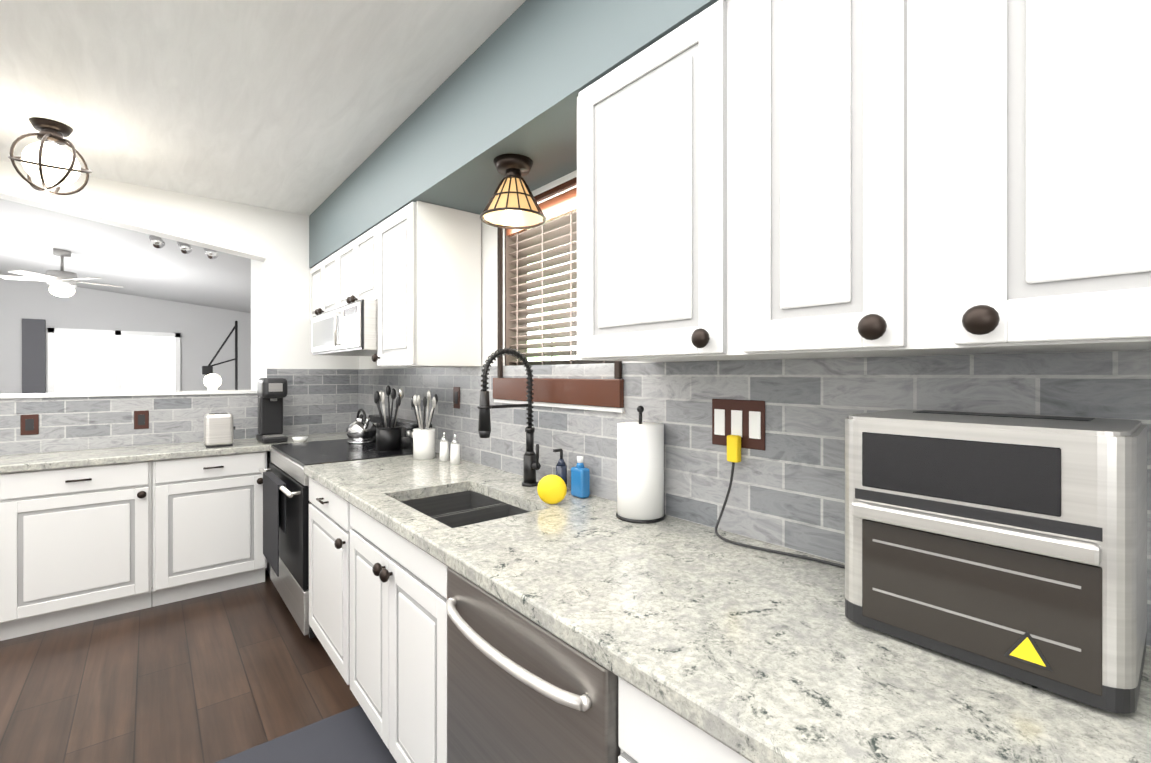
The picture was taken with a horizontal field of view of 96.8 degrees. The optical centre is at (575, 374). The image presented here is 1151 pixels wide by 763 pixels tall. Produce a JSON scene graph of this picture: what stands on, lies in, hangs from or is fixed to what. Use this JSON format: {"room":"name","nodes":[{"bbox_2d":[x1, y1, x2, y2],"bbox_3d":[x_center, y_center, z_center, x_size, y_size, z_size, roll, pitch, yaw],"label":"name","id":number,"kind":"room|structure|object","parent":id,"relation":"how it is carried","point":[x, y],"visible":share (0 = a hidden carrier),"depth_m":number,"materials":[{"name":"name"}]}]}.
{"room":"kitchen","nodes":[
{"label":"kitchen","id":0,"kind":"room"},
{"bbox_2d":[0,277,250,393],"bbox_3d":[-6.381,-0.339,6.824,3.950,3.400,0.150,0,0,-40],"label":"wall","id":1,"kind":"structure","parent":0,"point":[204,331],"depth_m":6.99,"materials":[{"name":"grey paint"}]},
{"bbox_2d":[22,318,179,393],"bbox_3d":[-6.239,0.285,6.811,1.545,1.953,0.050,0,0,-40],"label":"window","id":2,"kind":"structure","parent":1,"relation":"in","point":[85,360],"depth_m":6.76,"materials":[{"name":"white"}]},
{"bbox_2d":[0,199,250,312],"bbox_3d":[-4.782,-1.171,4.902,3.950,0.495,4.850,0,0,-40],"label":"ceiling","id":3,"kind":"structure","parent":0,"point":[132,262],"depth_m":4.87,"materials":[{"name":"grey paint"}]},
{"bbox_2d":[0,248,121,296],"bbox_3d":[-4.678,-0.921,4.664,0.828,0.434,0.791,0,0,-40],"label":"ceiling fan","id":4,"kind":"object","parent":3,"relation":"hanging from","point":[62,282],"visible":0.96,"depth_m":4.58,"materials":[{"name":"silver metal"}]},
{"bbox_2d":[149,235,218,258],"bbox_3d":[-2.867,-0.966,3.740,0.418,0.197,0.110,0,0,-40],"label":"track light","id":5,"kind":"object","parent":3,"relation":"attached to","point":[159,242],"visible":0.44,"depth_m":3.71,"materials":[{"name":"silver metal"}]},
{"bbox_2d":[0,160,358,455],"bbox_3d":[-3.432,0.083,3.163,3.800,2.560,0.750,0,0,-40],"label":"wall","id":6,"kind":"structure","parent":0,"point":[272,245],"depth_m":3.61,"materials":[{"name":"white paint"}]},
{"bbox_2d":[0,390,256,397],"bbox_3d":[-3.486,0.123,2.728,3.160,0.020,0.190,0,0,-40],"label":"sill","id":7,"kind":"structure","parent":6,"relation":"attached to","point":[47,395],"depth_m":3.19,"materials":[{"name":"white"}]},
{"bbox_2d":[0,369,357,455],"bbox_3d":[-3.193,0.205,2.869,3.791,0.493,0.008,0,0,-40],"label":"wall tile","id":8,"kind":"structure","parent":6,"relation":"attached to","point":[319,401],"depth_m":3.32,"materials":[{"name":"grey tile"}]},
{"bbox_2d":[20,414,38,434],"bbox_3d":[-3.119,0.286,2.921,0.072,0.116,0.007,0,0,-40],"label":"electrical outlet","id":9,"kind":"object","parent":8,"relation":"attached to","point":[29,424],"visible":1,"depth_m":2.92,"materials":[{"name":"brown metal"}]},
{"bbox_2d":[134,410,148,428],"bbox_3d":[-2.744,0.286,3.233,0.072,0.116,0.007,0,0,-40],"label":"electrical outlet","id":10,"kind":"object","parent":8,"relation":"attached to","point":[141,419],"visible":1,"depth_m":3.23,"materials":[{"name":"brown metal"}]},
{"bbox_2d":[0,568,359,762],"bbox_3d":[-2.623,1.413,2.309,3.950,0.100,11.600,0,0,-40],"label":"floor","id":11,"kind":"structure","parent":0,"point":[214,677],"depth_m":2.25,"materials":[{"name":"brown wood"}]},
{"bbox_2d":[0,472,19,640],"bbox_3d":[-3.261,0.929,2.525,0.748,0.868,0.448,0,0,-40],"label":"base cabinet","id":12,"kind":"object","parent":11,"relation":"on","point":[9,482],"depth_m":2.58,"materials":[{"name":"white wood"}]},
{"bbox_2d":[20,459,171,635],"bbox_3d":[-2.800,0.929,2.908,0.748,0.868,0.448,0,0,-40],"label":"base cabinet","id":13,"kind":"object","parent":11,"relation":"on","point":[83,544],"depth_m":2.78,"materials":[{"name":"white wood"}]},
{"bbox_2d":[201,321,237,389],"bbox_3d":[-4.101,0.361,6.022,0.500,2.000,0.320,0,0,-40],"label":"floor lamp","id":14,"kind":"object","parent":11,"relation":"on","point":[206,370],"visible":0.54,"depth_m":6.03,"materials":[{"name":"black metal"}]},
{"bbox_2d":[203,374,221,390],"bbox_3d":[-2.515,0.052,3.543,0.104,0.120,0.104,0,0,-40],"label":"globe lamp","id":15,"kind":"object","parent":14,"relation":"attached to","point":[212,382],"visible":1,"depth_m":3.51,"materials":[{"name":"white glass"}]},
{"bbox_2d":[172,451,266,601],"bbox_3d":[-2.377,0.929,3.260,0.647,0.868,0.448,0,0,-40],"label":"base cabinet","id":16,"kind":"object","parent":11,"relation":"on","point":[217,501],"depth_m":3.13,"materials":[{"name":"white wood"}]},
{"bbox_2d":[266,451,271,574],"bbox_3d":[-1.830,0.929,3.692,0.658,0.868,0.484,0,0,-40],"label":"base cabinet","id":17,"kind":"object","parent":11,"relation":"on","point":[268,452],"depth_m":3.51,"materials":[{"name":"white"}]},
{"bbox_2d":[0,432,349,473],"bbox_3d":[-3.033,0.473,2.690,3.788,0.040,0.484,0,0,-40],"label":"countertop","id":18,"kind":"structure","parent":17,"relation":"on","point":[94,457],"depth_m":2.94,"materials":[{"name":"stone"}]},
{"bbox_2d":[204,413,234,447],"bbox_3d":[-2.247,0.348,3.232,0.160,0.207,0.140,0,0,-40],"label":"toaster","id":19,"kind":"object","parent":18,"relation":"on","point":[219,428],"visible":1,"depth_m":3.18,"materials":[{"name":"silver metal"}]},
{"bbox_2d":[256,378,287,443],"bbox_3d":[-2.060,0.237,3.469,0.150,0.430,0.276,0,0,-40],"label":"coffee maker","id":20,"kind":"object","parent":18,"relation":"on","point":[272,393],"visible":1,"depth_m":3.43,"materials":[{"name":"black plastic"}]},
{"bbox_2d":[292,436,307,441],"bbox_3d":[-1.864,0.437,3.460,0.098,0.030,0.100,0,0,-40],"label":"dish","id":21,"kind":"object","parent":18,"relation":"on","point":[299,438],"visible":1,"depth_m":3.43,"materials":[{"name":"white ceramic"}]},
{"bbox_2d":[215,705,396,762],"bbox_3d":[-0.723,1.356,1.483,0.565,0.014,1.140,0,0,-40],"label":"mat","id":22,"kind":"object","parent":11,"relation":"on","point":[351,735],"visible":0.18,"depth_m":1.86,"materials":[{"name":"grey"}]},
{"bbox_2d":[259,414,431,639],"bbox_3d":[-1.420,0.825,3.099,0.753,1.075,0.944,0,0,-40],"label":"stove","id":23,"kind":"object","parent":11,"relation":"on","point":[286,502],"visible":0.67,"depth_m":2.80,"materials":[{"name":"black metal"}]},
{"bbox_2d":[346,408,375,443],"bbox_3d":[-1.401,0.335,3.364,0.190,0.223,0.240,0,0,-40],"label":"kettle","id":24,"kind":"object","parent":23,"relation":"on","point":[361,430],"visible":1,"depth_m":3.32,"materials":[{"name":"silver metal"}]},
{"bbox_2d":[374,385,403,450],"bbox_3d":[-1.115,0.256,3.050,0.168,0.381,0.235,0,0,-40],"label":"pot","id":25,"kind":"object","parent":23,"relation":"on","point":[388,438],"visible":1,"depth_m":3.00,"materials":[{"name":"black ceramic"}]},
{"bbox_2d":[309,477,506,725],"bbox_3d":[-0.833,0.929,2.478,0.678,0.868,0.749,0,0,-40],"label":"base cabinet","id":26,"kind":"object","parent":11,"relation":"on","point":[377,608],"depth_m":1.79,"materials":[{"name":"white wood"}]},
{"bbox_2d":[446,567,620,762],"bbox_3d":[0.087,0.931,1.296,0.720,0.866,0.615,0,0,-40],"label":"dishwasher","id":27,"kind":"object","parent":11,"relation":"on","point":[521,688],"visible":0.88,"depth_m":1.07,"materials":[{"name":"silver metal"}]},
{"bbox_2d":[618,677,751,762],"bbox_3d":[0.513,0.930,0.860,0.678,0.868,0.593,0,0,-40],"label":"base cabinet","id":28,"kind":"object","parent":11,"relation":"on","point":[649,731],"depth_m":0.79,"materials":[{"name":"white wood"}]},
{"bbox_2d":[304,452,1150,762],"bbox_3d":[0.569,0.571,0.778,0.698,0.235,5.160,0,0,-40],"label":"countertop","id":29,"kind":"structure","parent":28,"relation":"on","point":[754,656],"depth_m":0.90,"materials":[{"name":"stone"}]},
{"bbox_2d":[410,390,437,459],"bbox_3d":[-0.824,0.268,2.781,0.132,0.368,0.184,0,0,-40],"label":"utensil crock","id":30,"kind":"object","parent":29,"relation":"on","point":[423,442],"visible":1,"depth_m":2.74,"materials":[{"name":"white ceramic"}]},
{"bbox_2d":[439,432,448,460],"bbox_3d":[-0.690,0.377,2.690,0.052,0.150,0.052,0,0,-40],"label":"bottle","id":31,"kind":"object","parent":29,"relation":"on","point":[444,449],"visible":1,"depth_m":2.67,"materials":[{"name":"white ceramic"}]},
{"bbox_2d":[450,434,459,464],"bbox_3d":[-0.610,0.377,2.595,0.052,0.150,0.052,0,0,-40],"label":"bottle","id":32,"kind":"object","parent":29,"relation":"on","point":[455,453],"visible":1,"depth_m":2.58,"materials":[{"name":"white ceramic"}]},
{"bbox_2d":[477,348,540,486],"bbox_3d":[-0.251,0.173,2.009,0.272,0.560,0.114,0,0,-40],"label":"faucet","id":33,"kind":"object","parent":29,"relation":"on","point":[531,465],"visible":1,"depth_m":2.05,"materials":[{"name":"black metal"}]},
{"bbox_2d":[537,475,566,503],"bbox_3d":[-0.082,0.401,1.783,0.082,0.104,0.075,0,0,-40],"label":"ball","id":34,"kind":"object","parent":29,"relation":"on","point":[551,489],"visible":1,"depth_m":1.77,"materials":[{"name":"yellow plastic"}]},
{"bbox_2d":[553,448,566,486],"bbox_3d":[-0.060,0.370,1.981,0.057,0.165,0.043,0,0,-40],"label":"soap bottle","id":35,"kind":"object","parent":29,"relation":"on","point":[561,468],"visible":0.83,"depth_m":1.97,"materials":[{"name":"blue"}]},
{"bbox_2d":[571,456,589,497],"bbox_3d":[0.018,0.378,1.892,0.044,0.150,0.072,0,0,-40],"label":"soap bottle","id":36,"kind":"object","parent":29,"relation":"on","point":[580,480],"visible":1,"depth_m":1.87,"materials":[{"name":"blue plastic"}]},
{"bbox_2d":[616,405,664,522],"bbox_3d":[0.207,0.276,1.632,0.156,0.354,0.156,0,0,-40],"label":"paper towel","id":37,"kind":"object","parent":29,"relation":"on","point":[640,471],"visible":1,"depth_m":1.57,"materials":[{"name":"white paper"}]},
{"bbox_2d":[845,409,1146,713],"bbox_3d":[0.708,0.264,0.887,0.320,0.379,0.370,0,0,-40],"label":"toaster oven","id":38,"kind":"object","parent":29,"relation":"on","point":[1013,546],"visible":1,"depth_m":0.76,"materials":[{"name":"silver metal"}]},
{"bbox_2d":[0,0,525,215],"bbox_3d":[-1.072,-1.246,0.444,3.950,0.100,6.750,0,0,-40],"label":"ceiling","id":39,"kind":"structure","parent":0,"point":[306,107],"depth_m":2.09,"materials":[{"name":"paint"}]},
{"bbox_2d":[8,117,91,194],"bbox_3d":[-2.513,-1.031,2.452,0.282,0.330,0.278,0,0,-40],"label":"kitchen ceiling light","id":40,"kind":"object","parent":39,"relation":"attached to","point":[50,161],"visible":1,"depth_m":2.41,"materials":[{"name":"white glass"}]},
{"bbox_2d":[309,0,725,267],"bbox_3d":[0.240,-0.999,1.437,0.361,0.394,6.599,0,0,-40],"label":"soffit beam","id":41,"kind":"structure","parent":39,"relation":"attached to","point":[522,76],"depth_m":1.82,"materials":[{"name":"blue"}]},
{"bbox_2d":[480,154,545,228],"bbox_3d":[-0.234,-0.692,1.928,0.250,0.219,0.250,0,0,-40],"label":"light","id":42,"kind":"object","parent":41,"relation":"attached to","point":[512,201],"visible":1,"depth_m":1.89,"materials":[{"name":"beige glass"}]},
{"bbox_2d":[359,170,1144,368],"bbox_3d":[-1.163,-0.087,3.524,0.150,2.900,11.600,0,0,-40],"label":"wall","id":43,"kind":"structure","parent":0,"point":[488,290],"depth_m":2.50,"materials":[{"name":"white paint"}]},
{"bbox_2d":[310,254,333,320],"bbox_3d":[-1.617,-0.599,3.665,0.351,0.403,0.798,0,0,-40],"label":"upper cabinet","id":44,"kind":"object","parent":43,"relation":"attached to","point":[322,274],"depth_m":3.57,"materials":[{"name":"white wood"}]},
{"bbox_2d":[334,230,369,308],"bbox_3d":[-1.172,-0.599,3.130,0.351,0.403,0.798,0,0,-40],"label":"upper cabinet","id":45,"kind":"object","parent":43,"relation":"attached to","point":[352,261],"depth_m":3.02,"materials":[{"name":"white wood"}]},
{"bbox_2d":[311,299,377,355],"bbox_3d":[-1.302,-0.263,3.190,0.473,0.261,1.050,0,0,-40],"label":"microwave","id":46,"kind":"object","parent":45,"relation":"attached to","point":[350,329],"visible":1,"depth_m":2.86,"materials":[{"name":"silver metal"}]},
{"bbox_2d":[370,201,480,366],"bbox_3d":[-0.778,-0.421,2.657,0.351,0.758,0.535,0,0,-40],"label":"upper cabinet","id":47,"kind":"object","parent":43,"relation":"attached to","point":[413,269],"depth_m":2.46,"materials":[{"name":"white wood"}]},
{"bbox_2d":[493,177,623,412],"bbox_3d":[-0.052,-0.315,2.164,0.182,0.894,0.860,0,0,-40],"label":"window","id":48,"kind":"structure","parent":43,"relation":"in","point":[596,394],"depth_m":2.26,"materials":[{"name":"brown wood"}]},
{"bbox_2d":[506,187,613,365],"bbox_3d":[-0.060,-0.361,2.142,0.073,0.749,0.740,0,0,-40],"label":"window blinds","id":49,"kind":"object","parent":48,"relation":"attached to","point":[555,231],"visible":0.42,"depth_m":2.20,"materials":[{"name":"white wood"}]},
{"bbox_2d":[577,0,720,361],"bbox_3d":[0.291,-0.420,1.372,0.351,0.758,0.523,0,0,-40],"label":"upper cabinet","id":50,"kind":"object","parent":43,"relation":"attached to","point":[649,129],"depth_m":1.22,"materials":[{"name":"white wood"}]},
{"bbox_2d":[358,350,1150,646],"bbox_3d":[0.376,0.206,1.551,0.008,0.493,6.599,0,0,-40],"label":"wall tile","id":51,"kind":"structure","parent":43,"relation":"attached to","point":[787,490],"depth_m":1.37,"materials":[{"name":"grey tile"}]},
{"bbox_2d":[453,387,459,408],"bbox_3d":[-0.644,0.125,2.765,0.007,0.116,0.072,0,0,-40],"label":"electrical outlet","id":52,"kind":"object","parent":51,"relation":"attached to","point":[456,397],"visible":1,"depth_m":2.76,"materials":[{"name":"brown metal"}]},
{"bbox_2d":[712,399,844,568],"bbox_3d":[0.520,0.261,1.302,0.091,0.380,0.468,0,0,-40],"label":"electrical outlet","id":53,"kind":"object","parent":51,"relation":"attached to","point":[737,425],"visible":0.92,"depth_m":1.42,"materials":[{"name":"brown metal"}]},
{"bbox_2d":[721,0,912,359],"bbox_3d":[0.569,-0.420,1.038,0.351,0.758,0.347,0,0,-40],"label":"upper cabinet","id":54,"kind":"object","parent":43,"relation":"attached to","point":[775,179],"depth_m":0.93,"materials":[{"name":"white wood"}]},
{"bbox_2d":[913,0,1150,355],"bbox_3d":[0.856,-0.420,0.694,0.351,0.758,0.548,0,0,-40],"label":"upper cabinet","id":55,"kind":"object","parent":43,"relation":"attached to","point":[1032,118],"depth_m":0.70,"materials":[{"name":"white wood"}]}
]}

